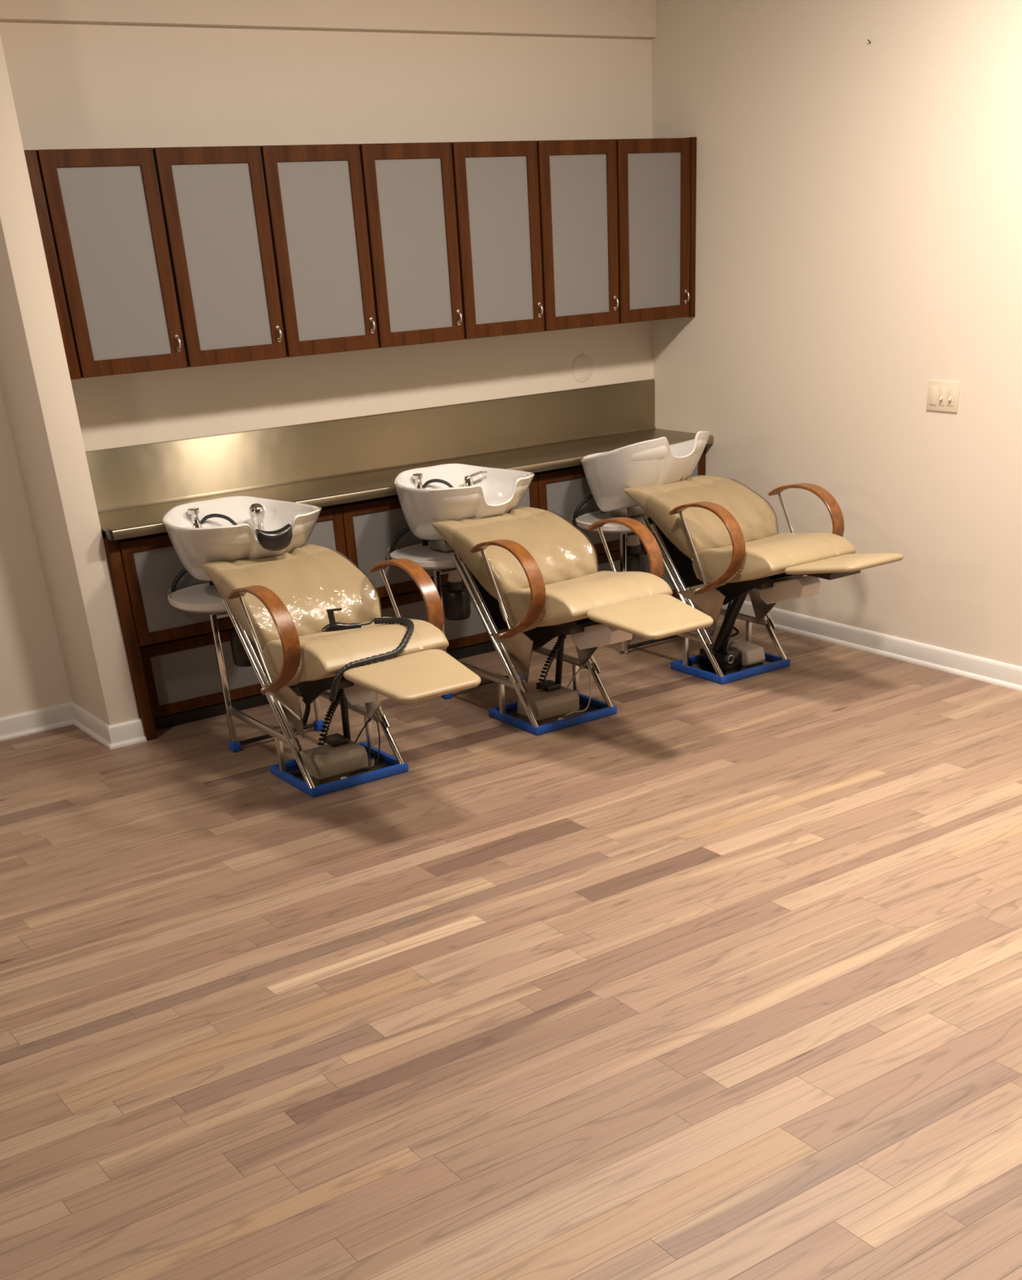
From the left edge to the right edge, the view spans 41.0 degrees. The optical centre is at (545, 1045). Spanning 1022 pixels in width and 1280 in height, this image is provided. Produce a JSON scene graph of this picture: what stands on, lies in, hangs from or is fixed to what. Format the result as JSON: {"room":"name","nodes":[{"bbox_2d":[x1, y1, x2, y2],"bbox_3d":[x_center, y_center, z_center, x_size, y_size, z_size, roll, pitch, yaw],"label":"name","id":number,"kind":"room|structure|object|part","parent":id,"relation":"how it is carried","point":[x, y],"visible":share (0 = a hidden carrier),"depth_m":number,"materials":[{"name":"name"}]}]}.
{"room":"salon","nodes":[
{"label":"salon","id":0,"kind":"room"},
{"bbox_2d":[0,385,72,716],"bbox_3d":[-3.543,-2.175,4.573,3.329,2.950,0.120,-22,36,-29],"label":"wall","id":1,"kind":"structure","parent":0,"point":[33,676],"depth_m":5.78,"materials":[{"name":"paint"}]},
{"bbox_2d":[0,701,146,749],"bbox_3d":[-3.230,-0.860,5.134,3.479,0.093,0.490,-22,36,-29],"label":"baseboard","id":2,"kind":"structure","parent":1,"relation":"attached to","point":[120,735],"depth_m":5.92,"materials":[{"name":"paint"}]},
{"bbox_2d":[0,34,139,724],"bbox_3d":[-2.005,-2.661,5.241,0.133,2.950,0.582,-22,36,-29],"label":"wall","id":3,"kind":"structure","parent":0,"point":[36,384],"depth_m":5.27,"materials":[{"name":"paint"}]},
{"bbox_2d":[0,20,653,451],"bbox_3d":[-0.739,-3.279,6.153,3.308,2.950,0.120,-22,36,-29],"label":"wall","id":4,"kind":"structure","parent":0,"point":[74,85],"depth_m":5.76,"materials":[{"name":"paint"}]},
{"bbox_2d":[23,147,187,379],"bbox_3d":[-1.713,-2.967,5.193,0.496,0.730,0.350,-22,36,-29],"label":"upper cabinet","id":5,"kind":"object","parent":4,"relation":"attached to","point":[100,212],"visible":0.91,"depth_m":5.08,"materials":[{"name":"brown wood"}]},
{"bbox_3d":[-1.607,-2.924,5.110,0.323,0.628,0.005,-22,36,-29],"label":"glass panel","id":6,"kind":"part","parent":5,"relation":"part of","materials":[{"name":"grey glass"}]},
{"bbox_3d":[-1.430,-2.740,5.325,0.016,0.060,0.029,-22,36,-29],"label":"knob","id":7,"kind":"part","parent":5,"relation":"part of","materials":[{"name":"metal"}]},
{"bbox_2d":[151,145,286,367],"bbox_3d":[-1.335,-3.123,5.417,0.433,0.728,0.350,-22,36,-29],"label":"upper cabinet","id":8,"kind":"object","parent":4,"relation":"attached to","point":[213,198],"visible":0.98,"depth_m":5.30,"materials":[{"name":"brown wood"}]},
{"bbox_3d":[-1.254,-3.069,5.319,0.323,0.628,0.005,-22,36,-29],"label":"glass panel","id":9,"kind":"part","parent":8,"relation":"part of","materials":[{"name":"grey glass"}]},
{"bbox_3d":[-1.078,-2.885,5.534,0.016,0.060,0.029,-22,36,-29],"label":"knob","id":10,"kind":"part","parent":8,"relation":"part of","materials":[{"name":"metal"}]},
{"bbox_2d":[259,143,378,357],"bbox_3d":[-0.982,-3.268,5.626,0.433,0.728,0.350,-22,36,-29],"label":"upper cabinet","id":11,"kind":"object","parent":4,"relation":"attached to","point":[314,193],"visible":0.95,"depth_m":5.51,"materials":[{"name":"brown wood"}]},
{"bbox_3d":[-0.902,-3.214,5.528,0.323,0.628,0.005,-22,36,-29],"label":"glass panel","id":12,"kind":"part","parent":11,"relation":"part of","materials":[{"name":"grey glass"}]},
{"bbox_3d":[-0.725,-3.030,5.743,0.016,0.060,0.029,-22,36,-29],"label":"knob","id":13,"kind":"part","parent":11,"relation":"part of","materials":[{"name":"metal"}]},
{"bbox_2d":[0,0,656,38],"bbox_3d":[-0.780,-4.312,5.431,3.138,0.433,0.039,-22,36,-29],"label":"soffit","id":14,"kind":"structure","parent":4,"relation":"attached to","point":[585,18],"depth_m":5.55,"materials":[{"name":"paint"}]},
{"bbox_2d":[359,142,464,347],"bbox_3d":[-0.630,-3.413,5.835,0.433,0.728,0.350,-22,36,-29],"label":"upper cabinet","id":15,"kind":"object","parent":4,"relation":"attached to","point":[409,192],"visible":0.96,"depth_m":5.72,"materials":[{"name":"brown wood"}]},
{"bbox_3d":[-0.549,-3.359,5.737,0.323,0.628,0.005,-22,36,-29],"label":"glass panel","id":16,"kind":"part","parent":15,"relation":"part of","materials":[{"name":"grey glass"}]},
{"bbox_3d":[-0.373,-3.176,5.952,0.016,0.060,0.029,-22,36,-29],"label":"knob","id":17,"kind":"part","parent":15,"relation":"part of","materials":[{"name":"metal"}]},
{"bbox_2d":[451,140,544,339],"bbox_3d":[-0.277,-3.558,6.044,0.433,0.728,0.350,-22,36,-29],"label":"upper cabinet","id":18,"kind":"object","parent":4,"relation":"attached to","point":[496,187],"visible":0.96,"depth_m":5.93,"materials":[{"name":"brown wood"}]},
{"bbox_3d":[-0.197,-3.504,5.946,0.323,0.628,0.005,-22,36,-29],"label":"glass panel","id":19,"kind":"part","parent":18,"relation":"part of","materials":[{"name":"grey glass"}]},
{"bbox_3d":[-0.020,-3.321,6.161,0.016,0.060,0.029,-22,36,-29],"label":"knob","id":20,"kind":"part","parent":18,"relation":"part of","materials":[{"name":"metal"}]},
{"bbox_2d":[536,138,618,331],"bbox_3d":[0.075,-3.703,6.253,0.433,0.728,0.350,-22,36,-29],"label":"upper cabinet","id":21,"kind":"object","parent":4,"relation":"attached to","point":[577,179],"visible":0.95,"depth_m":6.14,"materials":[{"name":"brown wood"}]},
{"bbox_3d":[0.156,-3.649,6.155,0.323,0.628,0.005,-22,36,-29],"label":"glass panel","id":22,"kind":"part","parent":21,"relation":"part of","materials":[{"name":"grey glass"}]},
{"bbox_3d":[0.332,-3.466,6.370,0.016,0.060,0.029,-22,36,-29],"label":"knob","id":23,"kind":"part","parent":21,"relation":"part of","materials":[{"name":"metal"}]},
{"bbox_2d":[572,354,592,382],"bbox_3d":[0.187,-3.363,6.779,0.125,0.125,0.006,-22,36,-29],"label":"cover plate","id":24,"kind":"object","parent":4,"relation":"attached to","point":[582,368],"visible":1,"depth_m":6.78,"materials":[{"name":"paint"}]},
{"bbox_2d":[616,137,696,323],"bbox_3d":[0.441,-3.854,6.470,0.464,0.734,0.350,-22,36,-29],"label":"upper cabinet","id":25,"kind":"object","parent":4,"relation":"attached to","point":[656,178],"visible":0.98,"depth_m":6.36,"materials":[{"name":"brown wood"}]},
{"bbox_3d":[0.508,-3.794,6.364,0.323,0.628,0.005,-22,36,-29],"label":"glass panel","id":26,"kind":"part","parent":25,"relation":"part of","materials":[{"name":"grey glass"}]},
{"bbox_3d":[0.684,-3.611,6.579,0.016,0.060,0.029,-22,36,-29],"label":"knob","id":27,"kind":"part","parent":25,"relation":"part of","materials":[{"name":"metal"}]},
{"bbox_3d":[0.609,-3.932,6.584,0.030,0.734,0.323,-22,36,-29],"label":"panel","id":28,"kind":"part","parent":25,"relation":"part of","materials":[{"name":"brown wood"}]},
{"bbox_2d":[0,614,1021,1279],"bbox_3d":[0.244,0.177,3.219,6.600,0.030,8.140,-22,36,-29],"label":"floor","id":29,"kind":"structure","parent":0,"point":[698,979],"depth_m":3.76,"materials":[{"name":"brown wood"}]},
{"bbox_2d":[101,504,346,741],"bbox_3d":[-1.408,-1.899,5.991,1.046,0.819,0.419,-22,36,-29],"label":"base cabinet","id":30,"kind":"object","parent":29,"relation":"on","point":[171,651],"visible":0.42,"depth_m":5.79,"materials":[{"name":"brown wood"}]},
{"bbox_3d":[-1.317,-1.703,6.049,0.888,0.218,0.005,-22,36,-29],"label":"glass panel","id":31,"kind":"part","parent":30,"relation":"part of","materials":[{"name":"grey glass"}]},
{"bbox_3d":[-1.317,-1.703,6.049,0.972,0.302,0.020,-22,36,-29],"label":"drawer","id":32,"kind":"part","parent":30,"relation":"part of","materials":[{"name":"brown wood"}]},
{"bbox_3d":[-1.281,-1.989,5.764,0.996,0.410,0.020,-22,36,-29],"label":"door","id":33,"kind":"part","parent":30,"relation":"part of","materials":[{"name":"brown wood"}]},
{"bbox_3d":[-1.280,-1.989,5.764,0.912,0.326,0.005,-22,36,-29],"label":"glass panel","id":34,"kind":"part","parent":30,"relation":"part of","materials":[{"name":"grey glass"}]},
{"bbox_2d":[85,378,713,540],"bbox_3d":[-0.571,-2.707,6.191,3.136,0.272,0.473,-22,36,-29],"label":"countertop","id":35,"kind":"structure","parent":30,"relation":"on","point":[321,464],"depth_m":6.22,"materials":[{"name":"silver metal"}]},
{"bbox_2d":[162,495,480,797],"bbox_3d":[-0.847,-1.475,5.139,0.644,0.917,1.780,-22,36,-29],"label":"chair","id":36,"kind":"object","parent":29,"relation":"on","point":[277,603],"visible":0.95,"depth_m":5.11,"materials":[{"name":"leather"}]},
{"bbox_2d":[167,582,226,613],"bbox_3d":[-1.247,-1.842,5.560,0.570,0.038,0.425,-22,36,-29],"label":"tray","id":37,"kind":"object","parent":36,"relation":"on","point":[205,597],"depth_m":5.46,"materials":[{"name":"white plastic"}]},
{"bbox_3d":[-1.294,-1.468,5.491,0.022,0.525,0.022,-22,36,-29],"label":"leg","id":38,"kind":"part","parent":36,"relation":"part of","materials":[{"name":"silver metal"}]},
{"bbox_2d":[162,495,320,581],"bbox_3d":[-1.181,-1.970,5.359,0.576,0.266,0.581,-22,36,-29],"label":"basin","id":39,"kind":"object","parent":36,"relation":"in","point":[211,539],"depth_m":5.25,"materials":[{"name":"white ceramic"}]},
{"bbox_2d":[230,627,262,666],"bbox_3d":[-1.238,-1.658,5.632,0.120,0.160,0.120,-22,36,-29],"label":"canister","id":40,"kind":"object","parent":36,"relation":"on","point":[240,658],"depth_m":5.60,"materials":[{"name":"metal"}]},
{"bbox_3d":[-0.983,-1.418,4.806,0.064,0.372,0.417,-22,36,-29],"label":"armrest","id":41,"kind":"part","parent":36,"relation":"part of","materials":[{"name":"brown wood"}]},
{"bbox_3d":[-1.047,-1.329,5.172,0.026,0.635,0.572,-22,36,-29],"label":"slanted rail","id":42,"kind":"part","parent":36,"relation":"part of","materials":[{"name":"silver metal"}]},
{"bbox_2d":[255,523,292,551],"bbox_3d":[-1.015,-1.904,5.125,0.143,0.085,0.044,-22,36,-29],"label":"cushion","id":43,"kind":"object","parent":36,"relation":"hanging from","point":[280,539],"visible":1,"depth_m":5.11,"materials":[{"name":"black plastic"}]},
{"bbox_3d":[-1.023,-1.116,5.278,0.022,0.153,0.022,-22,36,-29],"label":"post","id":44,"kind":"part","parent":36,"relation":"part of","materials":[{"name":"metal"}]},
{"bbox_3d":[-0.967,-1.710,5.178,0.520,0.256,0.510,-22,36,-29],"label":"backrest","id":45,"kind":"part","parent":36,"relation":"part of","materials":[{"name":"beige leather"}]},
{"bbox_2d":[284,505,321,553],"bbox_3d":[-1.099,-1.932,5.248,0.584,0.205,0.308,-22,36,-29],"label":"plastic wrap","id":46,"kind":"object","parent":36,"relation":"on","point":[314,505],"visible":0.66,"depth_m":5.36,"materials":[{"name":"clear plastic"}]},
{"bbox_3d":[-0.976,-1.599,5.680,0.022,0.525,0.022,-22,36,-29],"label":"leg","id":47,"kind":"part","parent":36,"relation":"part of","materials":[{"name":"silver metal"}]},
{"bbox_3d":[-0.823,-1.296,4.952,0.008,0.168,0.385,-22,36,-29],"label":"mechanism plate","id":48,"kind":"part","parent":36,"relation":"part of","materials":[{"name":"metal"}]},
{"bbox_2d":[262,550,382,652],"bbox_3d":[-0.920,-1.677,5.123,0.530,0.254,0.359,-22,36,-29],"label":"plastic cover","id":49,"kind":"object","parent":36,"relation":"on","point":[336,551],"visible":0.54,"depth_m":5.18,"materials":[{"name":"clear plastic"}]},
{"bbox_3d":[-0.807,-1.078,5.349,0.408,0.014,0.342,-22,36,-29],"label":"plate","id":50,"kind":"part","parent":36,"relation":"part of","materials":[{"name":"metal"}]},
{"bbox_3d":[-0.683,-1.414,4.906,0.492,0.175,0.501,-22,36,-29],"label":"seat","id":51,"kind":"part","parent":36,"relation":"part of","materials":[{"name":"beige leather"}]},
{"bbox_2d":[321,608,414,702],"bbox_3d":[-0.650,-1.386,4.798,0.404,0.244,0.354,-22,36,-29],"label":"hose","id":52,"kind":"object","parent":36,"relation":"on","point":[333,625],"visible":1,"depth_m":4.75,"materials":[{"name":"black plastic"}]},
{"bbox_3d":[-0.729,-1.498,4.871,0.141,0.027,0.032,-8,31,-8],"label":"handle","id":53,"kind":"part","parent":52,"relation":"part of","materials":[{"name":"black plastic"}]},
{"bbox_3d":[-0.705,-1.247,5.466,0.022,0.153,0.022,-22,36,-29],"label":"post","id":54,"kind":"part","parent":36,"relation":"part of","materials":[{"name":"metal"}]},
{"bbox_3d":[-0.730,-1.460,5.359,0.026,0.635,0.572,-22,36,-29],"label":"slanted rail","id":55,"kind":"part","parent":36,"relation":"part of","materials":[{"name":"silver metal"}]},
{"bbox_3d":[-0.512,-1.611,5.085,0.064,0.372,0.417,-22,36,-29],"label":"armrest","id":56,"kind":"part","parent":36,"relation":"part of","materials":[{"name":"brown wood"}]},
{"bbox_2d":[338,472,538,659],"bbox_3d":[-0.561,-2.248,6.493,1.038,0.819,0.419,-22,36,-29],"label":"base cabinet","id":57,"kind":"object","parent":29,"relation":"on","point":[371,526],"visible":0.12,"depth_m":6.17,"materials":[{"name":"brown wood"}]},
{"bbox_3d":[-0.498,-2.039,6.534,0.950,0.218,0.005,-22,36,-29],"label":"glass panel","id":58,"kind":"part","parent":57,"relation":"part of","materials":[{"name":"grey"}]},
{"bbox_3d":[-0.454,-2.329,6.255,1.036,0.410,0.020,-22,36,-29],"label":"door","id":59,"kind":"part","parent":57,"relation":"part of","materials":[{"name":"brown wood"}]},
{"bbox_3d":[-0.453,-2.329,6.254,0.952,0.326,0.005,-22,36,-29],"label":"glass panel","id":60,"kind":"part","parent":57,"relation":"part of","materials":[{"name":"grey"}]},
{"bbox_3d":[-0.499,-2.039,6.534,1.034,0.302,0.020,-22,36,-29],"label":"drawer","id":61,"kind":"part","parent":57,"relation":"part of","materials":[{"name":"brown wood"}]},
{"bbox_2d":[386,463,713,735],"bbox_3d":[-0.007,-1.821,5.637,0.644,0.917,1.780,-22,36,-29],"label":"chair","id":62,"kind":"object","parent":29,"relation":"on","point":[541,571],"visible":0.98,"depth_m":5.61,"materials":[{"name":"leather"}]},
{"bbox_2d":[390,542,462,568],"bbox_3d":[-0.408,-2.188,6.058,0.570,0.038,0.425,-22,36,-29],"label":"tray","id":63,"kind":"object","parent":62,"relation":"on","point":[428,555],"depth_m":5.99,"materials":[{"name":"white plastic"}]},
{"bbox_3d":[-0.455,-1.813,5.989,0.022,0.525,0.022,-22,36,-29],"label":"leg","id":64,"kind":"part","parent":62,"relation":"part of","materials":[{"name":"silver metal"}]},
{"bbox_2d":[443,581,471,620],"bbox_3d":[-0.399,-2.003,6.129,0.120,0.160,0.120,-22,36,-29],"label":"canister","id":65,"kind":"object","parent":62,"relation":"on","point":[456,599],"depth_m":6.09,"materials":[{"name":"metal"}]},
{"bbox_2d":[394,463,534,551],"bbox_3d":[-0.343,-2.292,5.876,0.557,0.326,0.561,-22,36,-29],"label":"basin","id":66,"kind":"object","parent":62,"relation":"in","point":[437,502],"depth_m":5.77,"materials":[{"name":"ceramic"}]},
{"bbox_3d":[-0.207,-1.675,5.669,0.026,0.635,0.572,-22,36,-29],"label":"slanted rail","id":67,"kind":"part","parent":62,"relation":"part of","materials":[{"name":"silver metal"}]},
{"bbox_3d":[-0.183,-1.461,5.776,0.022,0.153,0.022,-22,36,-29],"label":"post","id":68,"kind":"part","parent":62,"relation":"part of","materials":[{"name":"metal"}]},
{"bbox_3d":[-0.143,-1.763,5.303,0.064,0.372,0.417,-22,36,-29],"label":"armrest","id":69,"kind":"part","parent":62,"relation":"part of","materials":[{"name":"brown wood"}]},
{"bbox_3d":[-0.127,-2.056,5.676,0.520,0.256,0.510,-22,36,-29],"label":"backrest","id":70,"kind":"part","parent":62,"relation":"part of","materials":[{"name":"beige leather"}]},
{"bbox_2d":[497,511,599,601],"bbox_3d":[-0.081,-2.022,5.621,0.530,0.254,0.359,-22,36,-29],"label":"plastic cover","id":71,"kind":"object","parent":62,"relation":"on","point":[553,512],"visible":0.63,"depth_m":5.68,"materials":[{"name":"clear plastic"}]},
{"bbox_3d":[0.016,-1.642,5.449,0.008,0.168,0.385,-22,36,-29],"label":"mechanism plate","id":72,"kind":"part","parent":62,"relation":"part of","materials":[{"name":"metal"}]},
{"bbox_3d":[0.032,-1.423,5.847,0.408,0.014,0.342,-22,36,-29],"label":"plate","id":73,"kind":"part","parent":62,"relation":"part of","materials":[{"name":"metal"}]},
{"bbox_3d":[0.135,-1.592,5.964,0.022,0.153,0.022,-22,36,-29],"label":"post","id":74,"kind":"part","parent":62,"relation":"part of","materials":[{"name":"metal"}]},
{"bbox_3d":[0.157,-1.759,5.403,0.492,0.175,0.501,-22,36,-29],"label":"seat","id":75,"kind":"part","parent":62,"relation":"part of","materials":[{"name":"beige leather"}]},
{"bbox_3d":[0.110,-1.805,5.857,0.026,0.635,0.572,-22,36,-29],"label":"slanted rail","id":76,"kind":"part","parent":62,"relation":"part of","materials":[{"name":"silver metal"}]},
{"bbox_3d":[0.327,-1.956,5.582,0.064,0.372,0.417,-22,36,-29],"label":"armrest","id":77,"kind":"part","parent":62,"relation":"part of","materials":[{"name":"brown wood"}]},
{"bbox_2d":[534,447,706,634],"bbox_3d":[0.285,-2.596,6.995,1.045,0.819,0.419,-22,36,-29],"label":"base cabinet","id":78,"kind":"object","parent":29,"relation":"on","point":[561,491],"visible":0.11,"depth_m":6.58,"materials":[{"name":"brown wood"}]},
{"bbox_3d":[0.393,-2.678,6.756,1.043,0.410,0.020,-22,36,-29],"label":"door","id":79,"kind":"part","parent":78,"relation":"part of","materials":[{"name":"brown wood"}]},
{"bbox_3d":[0.393,-2.677,6.756,0.959,0.326,0.005,-22,36,-29],"label":"glass panel","id":80,"kind":"part","parent":78,"relation":"part of","materials":[{"name":"grey glass"}]},
{"bbox_3d":[0.348,-2.388,7.036,0.957,0.218,0.005,-22,36,-29],"label":"glass panel","id":81,"kind":"part","parent":78,"relation":"part of","materials":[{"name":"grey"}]},
{"bbox_3d":[0.347,-2.388,7.036,1.041,0.302,0.020,-22,36,-29],"label":"drawer","id":82,"kind":"part","parent":78,"relation":"part of","materials":[{"name":"brown wood"}]},
{"bbox_2d":[569,431,903,684],"bbox_3d":[0.818,-2.187,6.112,0.644,0.979,1.780,-22,36,-29],"label":"chair","id":83,"kind":"object","parent":29,"relation":"on","point":[729,532],"visible":0.98,"depth_m":6.09,"materials":[{"name":"leather"}]},
{"bbox_2d":[575,510,651,533],"bbox_3d":[0.419,-2.528,6.548,0.570,0.038,0.425,-22,36,-29],"label":"tray","id":84,"kind":"object","parent":83,"relation":"on","point":[583,522],"depth_m":6.49,"materials":[{"name":"white plastic"}]},
{"bbox_3d":[0.373,-2.143,6.486,0.022,0.549,0.022,-22,36,-29],"label":"leg","id":85,"kind":"part","parent":83,"relation":"part of","materials":[{"name":"silver metal"}]},
{"bbox_2d":[626,544,645,572],"bbox_3d":[0.428,-2.343,6.620,0.120,0.160,0.120,-22,36,-29],"label":"canister","id":86,"kind":"object","parent":83,"relation":"on","point":[635,558],"depth_m":6.57,"materials":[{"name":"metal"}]},
{"bbox_2d":[580,431,710,517],"bbox_3d":[0.460,-2.656,6.349,0.557,0.387,0.552,-22,36,-29],"label":"basin","id":87,"kind":"object","parent":83,"relation":"in","point":[621,481],"depth_m":6.17,"materials":[{"name":"white ceramic"}]},
{"bbox_3d":[0.620,-2.015,6.160,0.026,0.635,0.572,-22,36,-29],"label":"slanted rail","id":88,"kind":"part","parent":83,"relation":"part of","materials":[{"name":"silver metal"}]},
{"bbox_3d":[0.644,-1.802,6.266,0.022,0.153,0.022,-22,36,-29],"label":"post","id":89,"kind":"part","parent":83,"relation":"part of","materials":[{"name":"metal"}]},
{"bbox_3d":[0.700,-2.396,6.166,0.520,0.256,0.510,-22,36,-29],"label":"backrest","id":90,"kind":"part","parent":83,"relation":"part of","materials":[{"name":"beige leather"}]},
{"bbox_3d":[0.684,-2.103,5.794,0.064,0.372,0.417,-22,36,-29],"label":"armrest","id":91,"kind":"part","parent":83,"relation":"part of","materials":[{"name":"brown wood"}]},
{"bbox_3d":[0.859,-1.763,6.337,0.408,0.014,0.342,-22,36,-29],"label":"plate","id":92,"kind":"part","parent":83,"relation":"part of","materials":[{"name":"metal"}]},
{"bbox_2d":[691,478,778,560],"bbox_3d":[0.747,-2.362,6.111,0.530,0.254,0.359,-22,36,-29],"label":"plastic cover","id":93,"kind":"object","parent":83,"relation":"on","point":[767,502],"visible":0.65,"depth_m":6.16,"materials":[{"name":"clear plastic"}]},
{"bbox_3d":[0.843,-1.982,5.939,0.008,0.168,0.385,-22,36,-29],"label":"mechanism plate","id":94,"kind":"part","parent":83,"relation":"part of","materials":[{"name":"metal"}]},
{"bbox_3d":[0.936,-1.817,6.332,0.115,0.080,0.137,-22,36,-29],"label":"lift motor","id":95,"kind":"part","parent":83,"relation":"part of","materials":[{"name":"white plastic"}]},
{"bbox_3d":[0.962,-1.932,6.454,0.022,0.153,0.022,-22,36,-29],"label":"post","id":96,"kind":"part","parent":83,"relation":"part of","materials":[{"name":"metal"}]},
{"bbox_3d":[0.937,-2.145,6.347,0.026,0.635,0.572,-22,36,-29],"label":"slanted rail","id":97,"kind":"part","parent":83,"relation":"part of","materials":[{"name":"silver metal"}]},
{"bbox_3d":[0.984,-2.099,5.894,0.492,0.175,0.501,-22,36,-29],"label":"seat","id":98,"kind":"part","parent":83,"relation":"part of","materials":[{"name":"beige leather"}]},
{"bbox_3d":[1.154,-2.297,6.072,0.064,0.372,0.417,-22,36,-29],"label":"armrest","id":99,"kind":"part","parent":83,"relation":"part of","materials":[{"name":"brown wood"}]},
{"bbox_2d":[651,0,1021,666],"bbox_3d":[2.922,-2.204,4.039,0.120,2.950,8.000,-22,36,-29],"label":"wall","id":100,"kind":"structure","parent":0,"point":[859,222],"depth_m":5.87,"materials":[{"name":"paint"}]},
{"bbox_2d":[721,600,1021,691],"bbox_3d":[3.057,-0.870,4.584,0.027,0.093,7.540,-22,36,-29],"label":"baseboard","id":101,"kind":"structure","parent":100,"relation":"attached to","point":[966,665],"depth_m":6.31,"materials":[{"name":"paint"}]},
{"bbox_2d":[925,380,959,412],"bbox_3d":[1.653,-2.705,5.687,0.020,0.115,0.164,-22,36,-29],"label":"switch plate","id":102,"kind":"object","parent":100,"relation":"attached to","point":[942,396],"visible":1,"depth_m":5.68,"materials":[{"name":"plastic"}]},
{"bbox_3d":[1.656,-2.706,5.689,0.004,0.068,0.033,-22,36,-29],"label":"switch frame","id":103,"kind":"part","parent":102,"relation":"part of","materials":[{"name":"plastic"}]},
{"bbox_3d":[1.682,-2.688,5.656,0.004,0.068,0.033,-22,36,-29],"label":"switch frame","id":104,"kind":"part","parent":102,"relation":"part of","materials":[{"name":"plastic"}]}
]}

